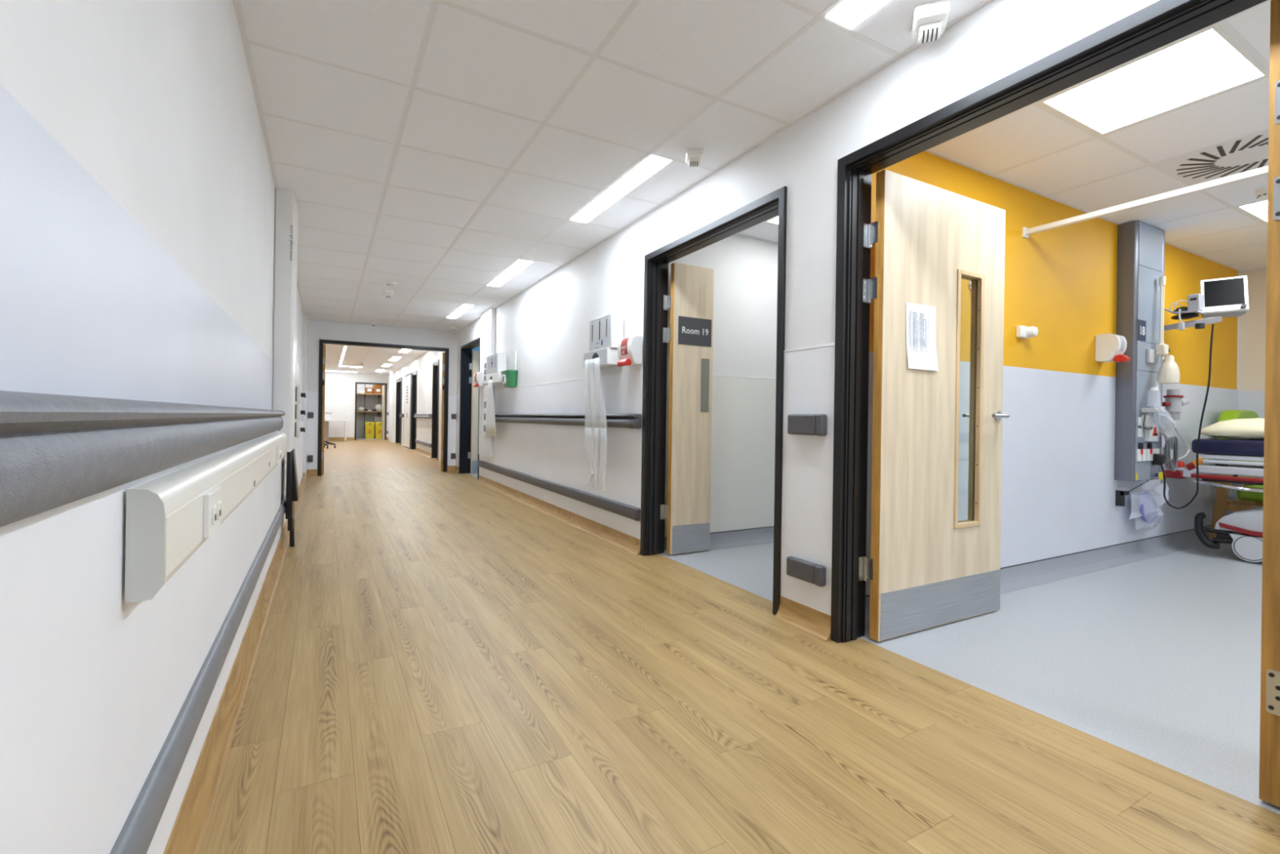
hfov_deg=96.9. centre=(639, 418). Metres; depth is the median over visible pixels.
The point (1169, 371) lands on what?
lamp
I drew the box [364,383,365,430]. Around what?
upright
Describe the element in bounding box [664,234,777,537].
wall
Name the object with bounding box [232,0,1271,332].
ceiling
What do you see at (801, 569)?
bumper cover
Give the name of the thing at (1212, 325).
lead
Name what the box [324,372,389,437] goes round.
wall
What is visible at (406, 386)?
print
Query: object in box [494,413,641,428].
handrail
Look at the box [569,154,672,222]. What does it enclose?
recessed light
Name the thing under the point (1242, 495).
seat cushion
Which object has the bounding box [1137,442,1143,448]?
socket
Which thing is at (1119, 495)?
hook
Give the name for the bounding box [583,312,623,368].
dispenser
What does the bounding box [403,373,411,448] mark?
door
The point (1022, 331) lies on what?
door stop
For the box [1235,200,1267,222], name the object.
recessed light
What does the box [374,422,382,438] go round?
waste bin
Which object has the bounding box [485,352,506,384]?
dispenser
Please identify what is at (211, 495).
outlet plate
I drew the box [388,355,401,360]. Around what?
recessed light
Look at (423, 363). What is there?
wall
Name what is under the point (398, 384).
door
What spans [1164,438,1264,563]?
trolley
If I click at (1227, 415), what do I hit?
cushion
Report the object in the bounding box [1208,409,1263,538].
armchair
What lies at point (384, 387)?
door frame
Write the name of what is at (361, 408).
bundle
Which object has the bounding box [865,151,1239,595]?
wall
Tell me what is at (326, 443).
office chair
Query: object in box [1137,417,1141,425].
switch plate
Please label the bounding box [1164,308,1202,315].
tray
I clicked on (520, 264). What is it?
recessed light
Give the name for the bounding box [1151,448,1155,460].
power socket
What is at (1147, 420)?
bag
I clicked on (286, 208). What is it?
riser trunking
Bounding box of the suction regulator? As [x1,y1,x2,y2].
[1162,389,1189,420]
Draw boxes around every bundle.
[358,406,364,410]
[374,403,382,411]
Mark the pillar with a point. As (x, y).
(392, 403)
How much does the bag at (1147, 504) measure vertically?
0.350 m
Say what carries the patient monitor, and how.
attached to the monitor arm
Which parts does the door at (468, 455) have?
kick plate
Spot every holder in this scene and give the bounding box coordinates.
[294,403,305,419]
[294,421,305,437]
[295,386,306,403]
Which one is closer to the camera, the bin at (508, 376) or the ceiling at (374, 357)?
the bin at (508, 376)
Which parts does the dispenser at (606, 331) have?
plate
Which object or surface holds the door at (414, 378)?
in the wall at (423, 363)
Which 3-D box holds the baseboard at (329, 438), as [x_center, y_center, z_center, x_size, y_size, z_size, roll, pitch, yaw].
[-11.639,0.733,20.407,2.450,0.100,0.030,1,0,-29]
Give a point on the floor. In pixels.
(446, 662)
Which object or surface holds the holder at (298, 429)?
attached to the wall at (137, 188)
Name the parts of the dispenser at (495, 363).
plate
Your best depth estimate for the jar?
4.16 m
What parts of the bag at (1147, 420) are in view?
pouch cord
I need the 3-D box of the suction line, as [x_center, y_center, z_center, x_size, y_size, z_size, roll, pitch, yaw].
[4.000,0.170,4.200,0.220,0.316,0.025,1,0,-16]
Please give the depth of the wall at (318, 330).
9.03 m
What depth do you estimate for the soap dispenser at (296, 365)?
4.18 m
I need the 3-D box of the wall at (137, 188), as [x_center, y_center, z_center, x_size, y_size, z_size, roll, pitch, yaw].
[-1.988,-0.293,2.823,0.152,2.435,12.070,1,0,-29]
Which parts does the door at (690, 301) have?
kick plate, finger plate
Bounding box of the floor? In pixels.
[199,438,1279,853]
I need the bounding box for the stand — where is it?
[285,448,298,546]
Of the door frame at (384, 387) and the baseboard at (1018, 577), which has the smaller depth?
the baseboard at (1018, 577)
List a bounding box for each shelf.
[356,393,382,397]
[360,411,382,414]
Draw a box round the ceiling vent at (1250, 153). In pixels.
[1155,130,1268,185]
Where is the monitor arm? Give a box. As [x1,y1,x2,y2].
[1164,315,1222,330]
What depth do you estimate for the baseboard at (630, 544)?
5.06 m
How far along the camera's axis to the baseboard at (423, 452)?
13.73 m
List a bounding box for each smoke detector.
[386,280,395,287]
[1254,187,1267,199]
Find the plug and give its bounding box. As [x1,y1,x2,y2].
[1152,453,1164,479]
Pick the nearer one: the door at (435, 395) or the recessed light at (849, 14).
the recessed light at (849, 14)
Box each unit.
[355,383,385,438]
[1114,220,1177,481]
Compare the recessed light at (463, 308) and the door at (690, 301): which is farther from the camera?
the recessed light at (463, 308)
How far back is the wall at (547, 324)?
2.73 m
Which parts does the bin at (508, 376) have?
bin lid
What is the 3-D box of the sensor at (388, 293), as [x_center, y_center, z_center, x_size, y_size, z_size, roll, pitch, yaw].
[-2.918,-1.439,6.580,0.106,0.072,0.136,1,0,-24]
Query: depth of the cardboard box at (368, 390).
22.25 m
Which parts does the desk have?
panel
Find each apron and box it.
[485,379,495,436]
[584,357,606,489]
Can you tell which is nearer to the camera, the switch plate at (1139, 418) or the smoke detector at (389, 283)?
the switch plate at (1139, 418)
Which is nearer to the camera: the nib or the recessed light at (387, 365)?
the nib
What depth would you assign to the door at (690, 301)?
3.97 m
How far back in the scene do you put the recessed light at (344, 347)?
14.62 m
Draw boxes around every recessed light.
[325,370,357,372]
[338,346,346,365]
[381,363,391,367]
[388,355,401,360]
[399,348,411,352]
[447,304,473,318]
[487,259,533,286]
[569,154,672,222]
[764,215,778,225]
[823,0,891,31]
[1038,24,1269,135]
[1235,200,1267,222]
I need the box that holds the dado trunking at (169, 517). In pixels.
[124,431,286,602]
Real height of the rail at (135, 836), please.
0.088 m
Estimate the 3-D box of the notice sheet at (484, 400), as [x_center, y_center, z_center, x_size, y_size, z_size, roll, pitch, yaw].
[-2.062,-0.021,7.609,0.006,0.490,0.410,1,0,-29]
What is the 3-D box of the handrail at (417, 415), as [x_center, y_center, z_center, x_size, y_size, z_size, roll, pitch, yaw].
[-5.305,-0.058,13.821,0.078,0.104,2.400,1,0,-29]
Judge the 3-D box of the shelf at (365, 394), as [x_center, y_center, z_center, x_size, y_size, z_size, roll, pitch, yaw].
[-10.759,-0.909,22.522,1.360,0.120,0.740,1,0,-29]
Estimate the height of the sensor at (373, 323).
0.059 m
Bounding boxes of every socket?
[1136,448,1142,461]
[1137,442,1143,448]
[1141,448,1146,461]
[1146,442,1152,448]
[1146,448,1152,461]
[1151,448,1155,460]
[1155,448,1159,453]
[1160,422,1172,431]
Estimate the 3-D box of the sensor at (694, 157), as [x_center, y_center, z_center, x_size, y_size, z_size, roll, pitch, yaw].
[0.293,-1.396,3.061,0.091,0.062,0.118,1,0,1]
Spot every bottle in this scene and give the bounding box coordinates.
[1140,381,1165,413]
[1150,386,1158,391]
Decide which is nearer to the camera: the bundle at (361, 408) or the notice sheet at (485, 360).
the notice sheet at (485, 360)
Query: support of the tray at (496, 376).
on the dispenser at (495, 363)
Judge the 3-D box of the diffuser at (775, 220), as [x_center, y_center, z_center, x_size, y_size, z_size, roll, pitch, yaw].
[1.286,-1.414,3.977,0.548,0.001,0.548,1,0,-29]
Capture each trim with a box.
[664,525,773,537]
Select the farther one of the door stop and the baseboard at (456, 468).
the baseboard at (456, 468)
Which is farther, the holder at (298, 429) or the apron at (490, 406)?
the apron at (490, 406)
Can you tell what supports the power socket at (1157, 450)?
attached to the unit at (1140, 245)
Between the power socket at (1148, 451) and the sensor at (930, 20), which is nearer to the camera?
the sensor at (930, 20)
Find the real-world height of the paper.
0.295 m
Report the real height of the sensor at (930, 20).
0.075 m
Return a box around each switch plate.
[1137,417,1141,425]
[1137,427,1142,436]
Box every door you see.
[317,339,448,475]
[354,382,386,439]
[395,377,402,444]
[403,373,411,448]
[410,369,417,448]
[431,359,439,460]
[458,337,479,479]
[640,186,786,615]
[831,0,1279,807]
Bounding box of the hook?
[1115,480,1149,506]
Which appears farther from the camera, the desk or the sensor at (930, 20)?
the desk
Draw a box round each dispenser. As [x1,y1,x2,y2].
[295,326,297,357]
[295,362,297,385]
[473,371,483,386]
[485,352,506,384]
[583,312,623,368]
[617,335,642,366]
[1095,333,1130,362]
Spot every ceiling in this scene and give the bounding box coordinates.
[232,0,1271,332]
[323,343,427,374]
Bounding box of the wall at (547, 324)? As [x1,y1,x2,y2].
[455,0,1159,615]
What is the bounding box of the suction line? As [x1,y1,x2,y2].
[1173,419,1190,459]
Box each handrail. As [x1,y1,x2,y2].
[0,390,285,527]
[413,413,431,418]
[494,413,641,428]
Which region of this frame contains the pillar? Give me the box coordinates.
[388,370,395,442]
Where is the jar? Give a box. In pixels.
[1165,412,1180,420]
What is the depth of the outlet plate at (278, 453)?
2.83 m
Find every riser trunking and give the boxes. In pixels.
[272,188,297,452]
[478,307,495,456]
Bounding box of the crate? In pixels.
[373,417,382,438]
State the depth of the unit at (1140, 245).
4.01 m
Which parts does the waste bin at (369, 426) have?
bin lid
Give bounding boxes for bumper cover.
[306,454,312,462]
[307,412,313,417]
[450,453,455,458]
[451,413,456,418]
[786,555,826,586]
[787,413,826,435]
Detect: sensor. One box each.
[370,321,377,326]
[383,289,393,297]
[450,325,456,330]
[684,148,703,166]
[911,0,950,43]
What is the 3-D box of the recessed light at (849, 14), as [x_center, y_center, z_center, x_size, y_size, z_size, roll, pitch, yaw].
[0.998,-1.430,1.526,0.134,0.032,1.188,1,0,-29]
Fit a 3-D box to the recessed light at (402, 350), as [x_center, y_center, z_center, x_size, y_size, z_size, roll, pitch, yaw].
[-5.449,-1.603,13.202,0.206,0.032,1.188,1,0,-29]
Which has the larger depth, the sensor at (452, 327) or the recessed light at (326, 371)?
the recessed light at (326, 371)
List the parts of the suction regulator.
wall stem, control knob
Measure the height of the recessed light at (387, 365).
0.032 m
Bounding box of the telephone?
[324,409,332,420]
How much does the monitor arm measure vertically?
0.092 m
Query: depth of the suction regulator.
4.16 m
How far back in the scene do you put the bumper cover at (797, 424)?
2.58 m
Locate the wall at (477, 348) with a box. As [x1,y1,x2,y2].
[470,346,479,444]
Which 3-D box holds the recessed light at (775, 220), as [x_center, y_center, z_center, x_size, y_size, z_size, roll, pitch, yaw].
[1.286,-1.427,3.977,0.580,0.030,0.580,1,0,-29]
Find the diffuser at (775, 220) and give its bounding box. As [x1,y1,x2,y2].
[768,216,778,223]
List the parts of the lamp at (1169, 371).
arm rod, arm rod, lamp shade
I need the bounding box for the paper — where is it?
[906,302,938,370]
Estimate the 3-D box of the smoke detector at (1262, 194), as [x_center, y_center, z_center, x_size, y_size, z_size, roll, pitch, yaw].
[3.776,-1.350,3.414,0.100,0.052,0.100,1,0,-29]
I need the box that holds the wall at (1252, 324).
[1236,267,1266,506]
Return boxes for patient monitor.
[1200,275,1248,318]
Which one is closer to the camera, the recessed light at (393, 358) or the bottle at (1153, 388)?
the bottle at (1153, 388)
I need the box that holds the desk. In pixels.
[324,419,349,441]
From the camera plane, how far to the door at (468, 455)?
9.38 m
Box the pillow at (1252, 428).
[1200,417,1264,439]
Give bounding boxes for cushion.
[1217,409,1258,477]
[1236,484,1263,502]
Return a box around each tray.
[485,371,502,384]
[583,348,607,368]
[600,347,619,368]
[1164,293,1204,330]
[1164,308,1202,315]
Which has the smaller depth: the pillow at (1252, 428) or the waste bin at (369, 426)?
the pillow at (1252, 428)
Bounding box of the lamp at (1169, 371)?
[1146,276,1180,383]
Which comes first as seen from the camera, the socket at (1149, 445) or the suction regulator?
the socket at (1149, 445)
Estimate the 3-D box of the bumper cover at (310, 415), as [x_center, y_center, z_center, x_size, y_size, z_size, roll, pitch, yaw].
[-5.019,-0.050,8.646,0.075,0.090,0.030,1,0,-29]
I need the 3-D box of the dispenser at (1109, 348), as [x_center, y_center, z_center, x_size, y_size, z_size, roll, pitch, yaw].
[3.220,-0.477,3.857,0.120,0.194,0.164,1,0,-29]
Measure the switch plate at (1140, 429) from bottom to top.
0.062 m
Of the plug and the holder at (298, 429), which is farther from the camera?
the holder at (298, 429)
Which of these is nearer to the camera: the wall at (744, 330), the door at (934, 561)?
the door at (934, 561)
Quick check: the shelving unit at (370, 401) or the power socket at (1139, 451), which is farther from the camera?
the shelving unit at (370, 401)
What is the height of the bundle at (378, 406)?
0.314 m
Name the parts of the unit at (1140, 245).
number plate, panel, panel, panel, panel, panel, panel, cable coil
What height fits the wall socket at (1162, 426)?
0.065 m
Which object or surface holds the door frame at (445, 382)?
in the wall at (318, 330)
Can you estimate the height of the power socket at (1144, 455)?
0.085 m
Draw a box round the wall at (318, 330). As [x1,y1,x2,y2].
[306,319,457,469]
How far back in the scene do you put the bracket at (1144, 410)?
3.96 m
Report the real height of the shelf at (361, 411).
0.120 m
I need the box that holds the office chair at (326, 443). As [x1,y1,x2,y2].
[324,428,335,448]
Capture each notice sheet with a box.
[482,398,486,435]
[483,359,486,383]
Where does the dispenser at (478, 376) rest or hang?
attached to the riser trunking at (485, 446)
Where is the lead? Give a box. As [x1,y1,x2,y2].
[1160,324,1213,508]
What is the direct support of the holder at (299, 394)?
attached to the wall at (137, 188)
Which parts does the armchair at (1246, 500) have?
leg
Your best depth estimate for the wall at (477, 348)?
9.59 m
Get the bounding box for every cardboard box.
[365,387,373,393]
[373,384,382,394]
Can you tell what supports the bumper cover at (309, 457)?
attached to the wall at (318, 330)
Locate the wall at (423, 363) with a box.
[388,351,444,461]
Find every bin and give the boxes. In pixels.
[364,422,374,439]
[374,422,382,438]
[500,351,517,387]
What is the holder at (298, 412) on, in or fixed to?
attached to the wall at (137, 188)
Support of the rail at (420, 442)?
attached to the wall at (423, 363)
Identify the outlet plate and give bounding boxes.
[202,486,222,537]
[275,444,281,463]
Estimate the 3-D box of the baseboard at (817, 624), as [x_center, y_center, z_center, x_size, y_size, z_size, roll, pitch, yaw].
[0.745,0.915,2.613,0.050,0.100,0.325,1,0,-29]
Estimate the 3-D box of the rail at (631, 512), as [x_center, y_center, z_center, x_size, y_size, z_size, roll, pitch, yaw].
[-1.161,0.662,6.068,0.031,0.093,4.748,1,0,-29]
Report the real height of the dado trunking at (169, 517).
0.169 m
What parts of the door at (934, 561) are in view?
kick plate, glass pane, handle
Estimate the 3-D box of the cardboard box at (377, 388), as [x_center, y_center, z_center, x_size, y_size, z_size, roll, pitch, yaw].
[-10.431,-1.154,22.572,0.333,0.378,0.398,1,0,-29]
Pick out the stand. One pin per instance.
(291, 483)
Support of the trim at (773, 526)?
attached to the wall at (744, 330)
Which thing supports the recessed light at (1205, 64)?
in the ceiling at (432, 148)
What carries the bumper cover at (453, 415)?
attached to the wall at (318, 330)
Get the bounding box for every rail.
[109,495,285,853]
[415,439,431,447]
[478,460,640,520]
[1022,165,1268,238]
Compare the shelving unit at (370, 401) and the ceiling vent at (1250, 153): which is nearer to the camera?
the ceiling vent at (1250, 153)
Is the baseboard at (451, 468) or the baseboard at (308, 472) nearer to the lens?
the baseboard at (308, 472)
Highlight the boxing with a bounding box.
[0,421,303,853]
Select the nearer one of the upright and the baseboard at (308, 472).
the baseboard at (308, 472)
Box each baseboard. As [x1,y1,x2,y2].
[163,472,306,853]
[306,469,317,476]
[328,437,354,439]
[414,447,431,457]
[447,465,455,471]
[453,466,458,473]
[475,475,639,555]
[662,526,773,555]
[773,595,831,640]
[865,525,1243,626]
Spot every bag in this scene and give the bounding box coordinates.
[1137,491,1159,523]
[1140,414,1176,430]
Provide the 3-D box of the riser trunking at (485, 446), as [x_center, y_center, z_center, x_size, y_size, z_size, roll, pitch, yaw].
[-2.097,-0.479,7.752,0.058,1.964,0.600,1,0,-29]
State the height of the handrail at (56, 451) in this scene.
0.129 m
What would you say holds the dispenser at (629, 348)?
attached to the wall at (547, 324)
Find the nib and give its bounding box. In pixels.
[302,313,308,478]
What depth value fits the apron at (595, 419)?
4.35 m
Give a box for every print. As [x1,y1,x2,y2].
[406,386,408,417]
[908,311,927,351]
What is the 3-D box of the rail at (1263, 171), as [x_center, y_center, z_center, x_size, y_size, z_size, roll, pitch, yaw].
[3.270,-1.236,1.802,0.055,0.295,3.798,1,0,-29]
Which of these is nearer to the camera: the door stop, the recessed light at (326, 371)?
the door stop
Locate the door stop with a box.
[1016,325,1038,338]
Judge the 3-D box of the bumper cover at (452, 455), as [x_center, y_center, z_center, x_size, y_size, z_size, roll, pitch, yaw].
[-3.185,0.642,9.668,0.078,0.100,0.030,1,0,-29]
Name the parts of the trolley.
head rail, red lever, yellow handle, rail, mattress, frame, under plate, red trim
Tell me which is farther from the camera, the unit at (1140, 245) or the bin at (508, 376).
the bin at (508, 376)
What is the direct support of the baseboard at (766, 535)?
attached to the wall at (744, 330)
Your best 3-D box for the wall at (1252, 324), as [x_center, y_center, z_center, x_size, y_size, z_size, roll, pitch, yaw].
[6.650,-0.166,3.319,0.154,2.435,4.560,1,0,-29]

